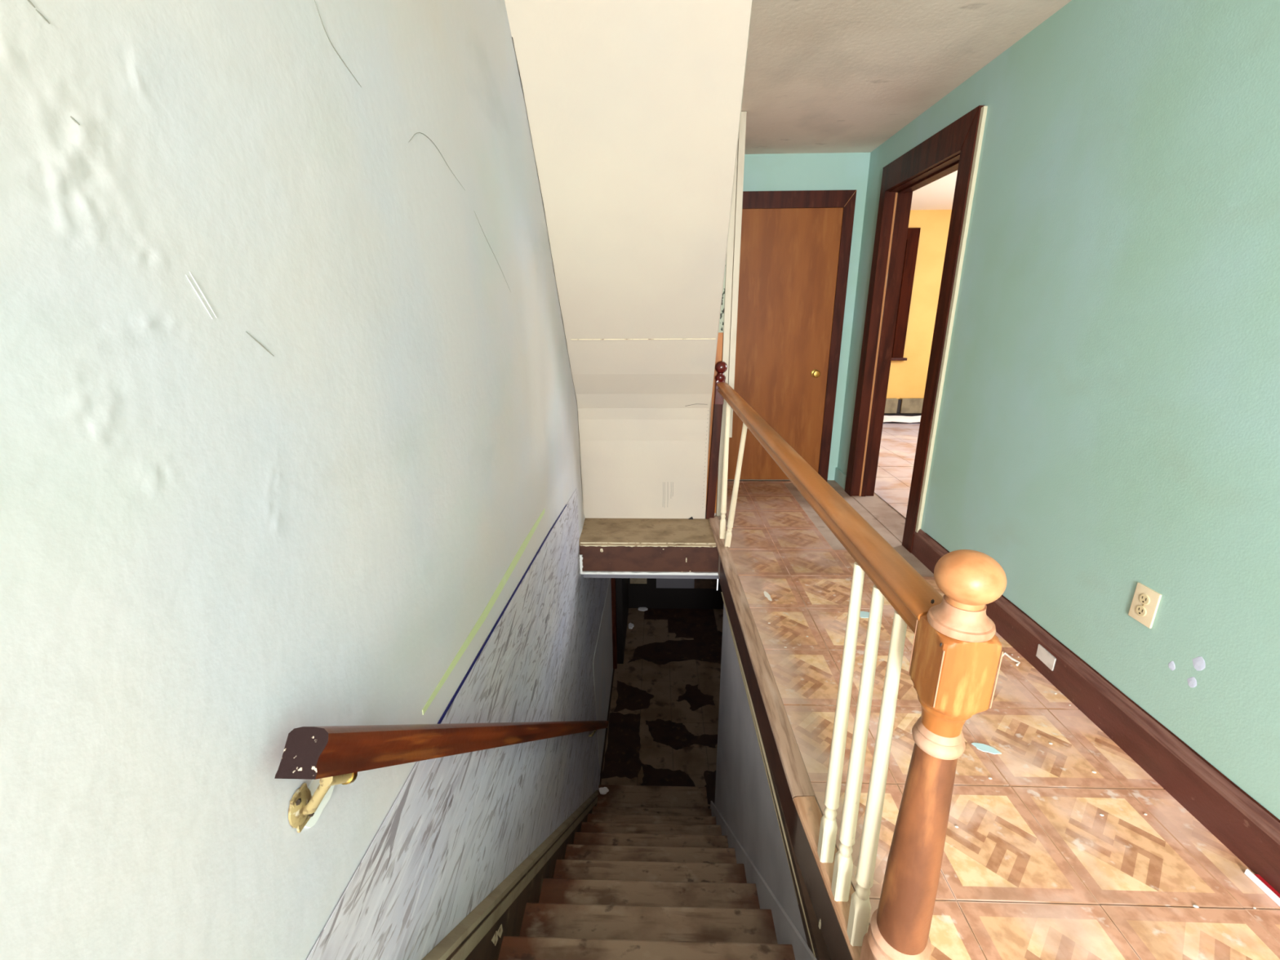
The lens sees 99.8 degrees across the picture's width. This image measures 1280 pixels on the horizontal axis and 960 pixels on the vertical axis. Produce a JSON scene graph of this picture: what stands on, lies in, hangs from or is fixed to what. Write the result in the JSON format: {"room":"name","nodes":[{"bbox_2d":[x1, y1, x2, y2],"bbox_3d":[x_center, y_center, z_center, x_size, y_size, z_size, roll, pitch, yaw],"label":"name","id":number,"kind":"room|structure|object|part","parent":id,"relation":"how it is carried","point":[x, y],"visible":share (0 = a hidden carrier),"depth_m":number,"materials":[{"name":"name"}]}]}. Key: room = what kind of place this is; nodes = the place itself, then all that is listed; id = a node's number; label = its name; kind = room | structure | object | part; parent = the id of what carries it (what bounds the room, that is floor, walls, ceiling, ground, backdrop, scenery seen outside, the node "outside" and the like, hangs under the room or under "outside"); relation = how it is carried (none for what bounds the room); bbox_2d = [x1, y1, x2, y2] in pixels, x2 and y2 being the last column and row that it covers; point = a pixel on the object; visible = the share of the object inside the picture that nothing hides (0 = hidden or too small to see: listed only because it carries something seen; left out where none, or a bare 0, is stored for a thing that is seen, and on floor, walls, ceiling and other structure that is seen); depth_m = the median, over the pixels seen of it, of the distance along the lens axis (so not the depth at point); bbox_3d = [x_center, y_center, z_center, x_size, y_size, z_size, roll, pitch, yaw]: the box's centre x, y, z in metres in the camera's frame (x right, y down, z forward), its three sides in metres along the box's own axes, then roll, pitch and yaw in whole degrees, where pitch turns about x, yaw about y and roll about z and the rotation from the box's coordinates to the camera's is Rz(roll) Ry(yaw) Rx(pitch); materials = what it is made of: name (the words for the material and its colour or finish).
{"room":"staircase","nodes":[
{"label":"staircase","id":0,"kind":"room"},
{"bbox_2d":[0,0,613,959],"bbox_3d":[-0.502,1.017,1.244,0.159,5.150,8.350,0,17,2],"label":"wall","id":1,"kind":"structure","parent":0,"point":[289,428],"depth_m":0.65,"materials":[{"name":"paint"}]},
{"bbox_2d":[274,720,608,832],"bbox_3d":[-0.354,1.160,2.523,0.081,2.761,3.159,0,17,2],"label":"wall handrail","id":2,"kind":"object","parent":1,"relation":"attached to","point":[334,755],"visible":1,"depth_m":0.75,"materials":[{"name":"brown wood"}]},
{"bbox_3d":[-0.418,0.410,0.700,0.050,0.062,0.015,0,17,2],"label":"arm","id":3,"kind":"part","parent":2,"relation":"part of","materials":[{"name":"gold metal"}]},
{"bbox_3d":[-0.340,1.160,2.522,0.053,2.761,3.159,0,17,2],"label":"rail","id":4,"kind":"part","parent":2,"relation":"part of","materials":[{"name":"brown wood"}]},
{"bbox_2d":[610,577,628,668],"bbox_3d":[-0.279,0.849,6.223,0.205,2.180,1.285,0,17,2],"label":"door","id":5,"kind":"structure","parent":1,"relation":"in","point":[620,586],"depth_m":5.88,"materials":[{"name":"black paint"}]},
{"bbox_3d":[-0.329,1.024,5.656,0.140,2.180,0.095,0,17,2],"label":"casing","id":6,"kind":"part","parent":5,"relation":"part of","materials":[{"name":"brown wood"}]},
{"bbox_2d":[578,516,718,575],"bbox_3d":[0.070,0.408,3.467,0.905,0.236,0.431,0,17,2],"label":"ledge","id":7,"kind":"object","parent":1,"relation":"attached to","point":[607,546],"visible":0.98,"depth_m":3.29,"materials":[{"name":"beige paint"}]},
{"bbox_2d":[504,0,752,518],"bbox_3d":[-0.007,-0.762,2.409,0.822,2.660,1.810,0,17,2],"label":"wall","id":8,"kind":"structure","parent":0,"point":[633,107],"depth_m":2.17,"materials":[{"name":"beige paint"}]},
{"bbox_2d":[582,573,719,578],"bbox_3d":[0.865,0.138,4.909,2.565,0.060,3.550,0,17,2],"label":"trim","id":9,"kind":"structure","parent":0,"point":[585,575],"depth_m":3.43,"materials":[{"name":"white paint"}]},
{"bbox_2d":[599,608,723,808],"bbox_3d":[0.877,2.263,5.563,2.565,0.153,3.550,0,17,2],"label":"floor","id":10,"kind":"structure","parent":0,"point":[662,729],"depth_m":5.39,"materials":[{"name":"worn wood boards"},{"name":"dark torn old floor covering remnants"}]},
{"bbox_2d":[422,784,817,959],"bbox_3d":[0.042,1.723,2.566,0.866,2.657,2.814,0,17,2],"label":"staircase","id":11,"kind":"structure","parent":10,"relation":"on","point":[634,872],"depth_m":2.04,"materials":[{"name":"brown wood"}]},
{"bbox_3d":[-0.378,1.669,2.568,0.027,2.551,2.803,0,17,2],"label":"cap moulding","id":12,"kind":"part","parent":11,"relation":"part of","materials":[{"name":"brown wood"}]},
{"bbox_3d":[-0.378,1.713,2.575,0.026,2.560,2.812,0,17,2],"label":"cap moulding","id":13,"kind":"part","parent":11,"relation":"part of","materials":[{"name":"brown wood"}]},
{"bbox_2d":[599,786,608,794],"bbox_3d":[-0.279,2.404,4.170,0.071,0.015,0.058,-6,18,-19],"label":"paper scrap","id":14,"kind":"object","parent":11,"relation":"on","point":[604,790],"visible":1,"depth_m":4.16,"materials":[{"name":"white paper"}]},
{"bbox_2d":[628,622,633,629],"bbox_3d":[-0.111,1.821,6.725,0.068,0.020,0.113,0,17,2],"label":"paper scrap","id":15,"kind":"object","parent":10,"relation":"on","point":[630,624],"visible":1,"depth_m":6.71,"materials":[{"name":"white"}]},
{"bbox_2d":[638,607,648,611],"bbox_3d":[0.039,1.705,7.111,0.128,0.012,0.081,0,17,2],"label":"paper scrap","id":16,"kind":"object","parent":10,"relation":"on","point":[642,609],"visible":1,"depth_m":7.09,"materials":[{"name":"white paper"}]},
{"bbox_2d":[628,577,724,608],"bbox_3d":[0.922,0.719,6.879,2.565,2.330,0.125,0,17,2],"label":"wall","id":17,"kind":"structure","parent":0,"point":[648,593],"depth_m":7.07,"materials":[{"name":"black paint"}]},
{"bbox_3d":[-0.022,1.089,6.962,0.220,0.555,0.010,0,17,2],"label":"panel","id":18,"kind":"part","parent":17,"relation":"part of","materials":[{"name":"brown wood"}]},
{"bbox_3d":[0.458,1.119,6.956,0.495,0.615,0.010,0,17,2],"label":"panel","id":19,"kind":"part","parent":17,"relation":"part of","materials":[{"name":"grey"}]},
{"bbox_3d":[0.850,1.120,6.944,0.290,0.615,0.010,0,17,2],"label":"panel","id":20,"kind":"part","parent":17,"relation":"part of","materials":[{"name":"brown wood"}]},
{"bbox_2d":[714,603,807,944],"bbox_3d":[0.517,2.164,2.309,0.100,2.320,2.570,0,17,2],"label":"wall","id":21,"kind":"structure","parent":0,"point":[743,796],"depth_m":2.42,"materials":[{"name":"grey paint"}]},
{"bbox_2d":[708,516,869,959],"bbox_3d":[0.510,0.795,2.323,0.143,0.289,2.802,0,17,1],"label":"trim","id":22,"kind":"structure","parent":21,"relation":"attached to","point":[785,770],"depth_m":1.73,"materials":[{"name":"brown wood"}]},
{"bbox_3d":[0.460,0.984,2.110,0.009,0.047,2.280,0,17,1],"label":"cream moulding","id":23,"kind":"part","parent":22,"relation":"part of","materials":[{"name":"beige"}]},
{"bbox_2d":[705,360,1006,959],"bbox_3d":[0.491,0.155,2.187,0.108,1.033,2.760,0,17,0],"label":"balustrade","id":24,"kind":"object","parent":22,"relation":"on","point":[955,658],"visible":0.99,"depth_m":0.97,"materials":[{"name":"brown wood"}]},
{"bbox_3d":[0.482,-0.129,3.505,0.084,0.801,0.054,0,17,2],"label":"newel post","id":25,"kind":"part","parent":24,"relation":"part of","materials":[{"name":"brown wood"}]},
{"bbox_3d":[0.492,-0.170,2.094,0.068,0.106,2.591,0,17,1],"label":"handrail","id":26,"kind":"part","parent":24,"relation":"part of","materials":[{"name":"brown wood"}]},
{"bbox_3d":[0.492,0.970,1.051,0.094,0.142,0.094,0,17,2],"label":"newel post","id":27,"kind":"part","parent":24,"relation":"part of","materials":[{"name":"brown wood"}]},
{"bbox_2d":[736,152,870,479],"bbox_3d":[1.031,-1.103,4.161,1.144,2.670,0.120,0,17,2],"label":"wall","id":28,"kind":"structure","parent":0,"point":[828,171],"depth_m":3.79,"materials":[{"name":"teal paint"}]},
{"bbox_2d":[717,190,856,481],"bbox_3d":[1.031,-1.004,4.078,0.970,2.130,0.097,0,17,2],"label":"door","id":29,"kind":"structure","parent":28,"relation":"in","point":[795,246],"depth_m":4.03,"materials":[{"name":"brown wood"}]},
{"bbox_3d":[1.026,-1.977,3.806,0.969,0.110,0.045,0,17,2],"label":"casing","id":30,"kind":"part","parent":29,"relation":"part of","materials":[{"name":"brown wood"}]},
{"bbox_3d":[1.342,-0.811,4.109,0.060,0.060,0.062,0,17,2],"label":"knob","id":31,"kind":"part","parent":29,"relation":"part of","materials":[{"name":"gold metal"}]},
{"bbox_3d":[1.478,-1.010,4.089,0.077,2.130,0.045,0,17,2],"label":"casing","id":32,"kind":"part","parent":29,"relation":"part of","materials":[{"name":"brown wood"}]},
{"bbox_2d":[741,0,1071,154],"bbox_3d":[0.511,-1.209,0.146,2.235,0.100,7.820,0,17,2],"label":"ceiling","id":33,"kind":"structure","parent":0,"point":[821,76],"depth_m":2.36,"materials":[{"name":"paint"}]},
{"bbox_2d":[886,209,951,399],"bbox_3d":[3.393,-1.934,6.679,3.130,2.750,0.100,0,17,2],"label":"wall","id":34,"kind":"structure","parent":0,"point":[907,379],"depth_m":6.56,"materials":[{"name":"yellow paint"}]},
{"bbox_2d":[884,398,923,416],"bbox_3d":[3.512,-0.912,6.901,2.200,0.265,0.070,0,17,2],"label":"baseboard heater","id":35,"kind":"object","parent":34,"relation":"attached to","point":[894,406],"visible":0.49,"depth_m":6.87,"materials":[{"name":"black paint"}]},
{"bbox_2d":[891,227,920,360],"bbox_3d":[2.712,-2.222,6.528,1.215,1.517,0.060,0,17,2],"label":"window","id":36,"kind":"structure","parent":34,"relation":"in","point":[913,233],"depth_m":6.50,"materials":[{"name":"brown wood"}]},
{"bbox_3d":[2.716,-1.512,6.746,1.215,0.032,0.060,0,17,2],"label":"sill","id":37,"kind":"part","parent":36,"relation":"part of","materials":[{"name":"brown wood"}]},
{"bbox_2d":[910,170,957,209],"bbox_3d":[3.302,-2.369,3.591,3.130,0.100,5.850,0,17,2],"label":"ceiling","id":38,"kind":"structure","parent":0,"point":[939,194],"depth_m":5.49,"materials":[{"name":"white paint"}]},
{"bbox_2d":[714,421,1279,959],"bbox_3d":[2.156,0.793,2.166,5.115,0.206,10.400,0,17,2],"label":"floor","id":39,"kind":"structure","parent":0,"point":[1032,868],"depth_m":1.50,"materials":[{"name":"brown plastic"}]},
{"bbox_2d":[763,591,772,600],"bbox_3d":[0.617,0.560,2.605,0.028,0.002,0.096,0,17,2],"label":"flake","id":40,"kind":"object","parent":39,"relation":"on","point":[766,594],"visible":1,"depth_m":2.61,"materials":[{"name":"white paint"}]},
{"bbox_2d":[859,611,869,617],"bbox_3d":[1.014,0.609,2.437,0.070,0.002,0.055,0,17,2],"label":"flake","id":41,"kind":"object","parent":39,"relation":"on","point":[863,614],"visible":0.55,"depth_m":2.43,"materials":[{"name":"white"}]},
{"bbox_2d":[883,415,920,422],"bbox_3d":[3.456,-0.763,6.723,1.000,0.048,0.260,0,17,2],"label":"paper sheet","id":42,"kind":"object","parent":39,"relation":"on","point":[886,418],"visible":0.37,"depth_m":6.71,"materials":[{"name":"white paper"}]},
{"bbox_2d":[971,742,1001,754],"bbox_3d":[1.083,0.840,1.685,0.080,0.002,0.033,7,18,22],"label":"flake","id":43,"kind":"object","parent":39,"relation":"on","point":[984,748],"visible":1,"depth_m":1.68,"materials":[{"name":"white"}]},
{"bbox_2d":[1002,652,1020,666],"bbox_3d":[1.458,0.703,2.115,0.028,0.008,0.077,-5,18,-16],"label":"plaster curl","id":44,"kind":"object","parent":39,"relation":"on","point":[1005,653],"visible":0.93,"depth_m":2.11,"materials":[{"name":"white"}]},
{"bbox_2d":[1244,868,1279,906],"bbox_3d":[1.477,0.968,1.244,0.025,0.012,0.135,0,17,2],"label":"strip","id":45,"kind":"object","parent":39,"relation":"on","point":[1257,879],"visible":1,"depth_m":1.27,"materials":[{"name":"white paper"}]},
{"bbox_2d":[837,0,1279,819],"bbox_3d":[1.563,0.008,0.540,0.147,2.670,7.720,0,17,2],"label":"wall","id":46,"kind":"structure","parent":0,"point":[1108,423],"depth_m":1.67,"materials":[{"name":"teal paint"}]},
{"bbox_2d":[844,105,987,552],"bbox_3d":[1.643,-0.797,3.272,0.186,2.200,1.153,0,17,2],"label":"door frame","id":47,"kind":"structure","parent":46,"relation":"in","point":[957,146],"depth_m":3.26,"materials":[{"name":"brown wood"}]},
{"bbox_3d":[1.579,-0.948,3.765,0.024,2.200,0.125,0,17,2],"label":"casing","id":48,"kind":"part","parent":47,"relation":"part of","materials":[{"name":"brown wood"}]},
{"bbox_3d":[1.556,-1.774,2.964,0.026,0.150,1.082,0,17,2],"label":"casing","id":49,"kind":"part","parent":47,"relation":"part of","materials":[{"name":"brown wood"}]},
{"bbox_3d":[1.549,-0.651,2.802,0.024,2.200,0.112,0,17,2],"label":"casing","id":50,"kind":"part","parent":47,"relation":"part of","materials":[{"name":"brown wood"}]},
{"bbox_2d":[1035,644,1057,671],"bbox_3d":[1.516,0.662,2.011,0.009,0.052,0.089,0,17,2],"label":"blank cover plate","id":51,"kind":"object","parent":46,"relation":"attached to","point":[1044,655],"visible":1,"depth_m":2.00,"materials":[{"name":"white plastic"}]},
{"bbox_2d":[834,466,1279,893],"bbox_3d":[1.485,1.037,0.781,0.020,0.162,7.570,0,17,2],"label":"baseboard","id":52,"kind":"structure","parent":46,"relation":"attached to","point":[1243,825],"depth_m":1.59,"materials":[{"name":"red paint"}]},
{"bbox_3d":[1.463,1.189,0.089,0.020,0.038,6.157,0,17,2],"label":"cap moulding","id":53,"kind":"part","parent":52,"relation":"part of","materials":[{"name":"brown wood"}]},
{"bbox_2d":[1128,582,1161,628],"bbox_3d":[1.517,0.377,1.622,0.011,0.113,0.077,0,17,2],"label":"wall outlet","id":54,"kind":"object","parent":46,"relation":"attached to","point":[1144,605],"visible":1,"depth_m":1.62,"materials":[{"name":"beige plastic"}]},
{"bbox_2d":[1136,604,1146,616],"bbox_3d":[1.514,0.395,1.628,0.004,0.033,0.033,0,17,2],"label":"socket","id":55,"kind":"object","parent":54,"relation":"attached to","point":[1140,609],"depth_m":1.63,"materials":[{"name":"beige plastic"}]},
{"bbox_2d":[1139,593,1150,604],"bbox_3d":[1.514,0.358,1.616,0.004,0.033,0.033,0,17,2],"label":"socket","id":56,"kind":"object","parent":54,"relation":"attached to","point":[1144,598],"depth_m":1.61,"materials":[{"name":"beige plastic"}]},
{"bbox_2d":[1168,661,1175,671],"bbox_3d":[1.519,0.530,1.538,0.002,0.028,0.022,0,17,2],"label":"paint patch","id":57,"kind":"object","parent":46,"relation":"attached to","point":[1171,664],"depth_m":1.54,"materials":[{"name":"white paint"}]},
{"bbox_2d":[1186,676,1196,687],"bbox_3d":[1.517,0.555,1.481,0.003,0.034,0.028,0,17,0],"label":"paint patch","id":58,"kind":"object","parent":46,"relation":"attached to","point":[1191,681],"depth_m":1.48,"materials":[{"name":"white paint"}]},
{"bbox_2d":[1192,656,1205,671],"bbox_3d":[1.517,0.498,1.462,0.003,0.045,0.037,0,17,1],"label":"paint patch","id":59,"kind":"object","parent":46,"relation":"on","point":[1198,662],"depth_m":1.46,"materials":[{"name":"white paint"}]},
{"bbox_3d":[0.482,-1.013,3.708,0.075,2.370,0.830,0,17,2],"label":"wall","id":60,"kind":"structure","parent":0,"visible":0},
{"bbox_2d":[705,111,746,515],"bbox_3d":[0.510,-0.889,3.311,0.162,2.367,0.030,0,17,2],"label":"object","id":61,"kind":"structure","parent":60,"relation":"attached to","point":[728,318],"depth_m":3.25,"materials":[{"name":"beige paint"}]}
]}

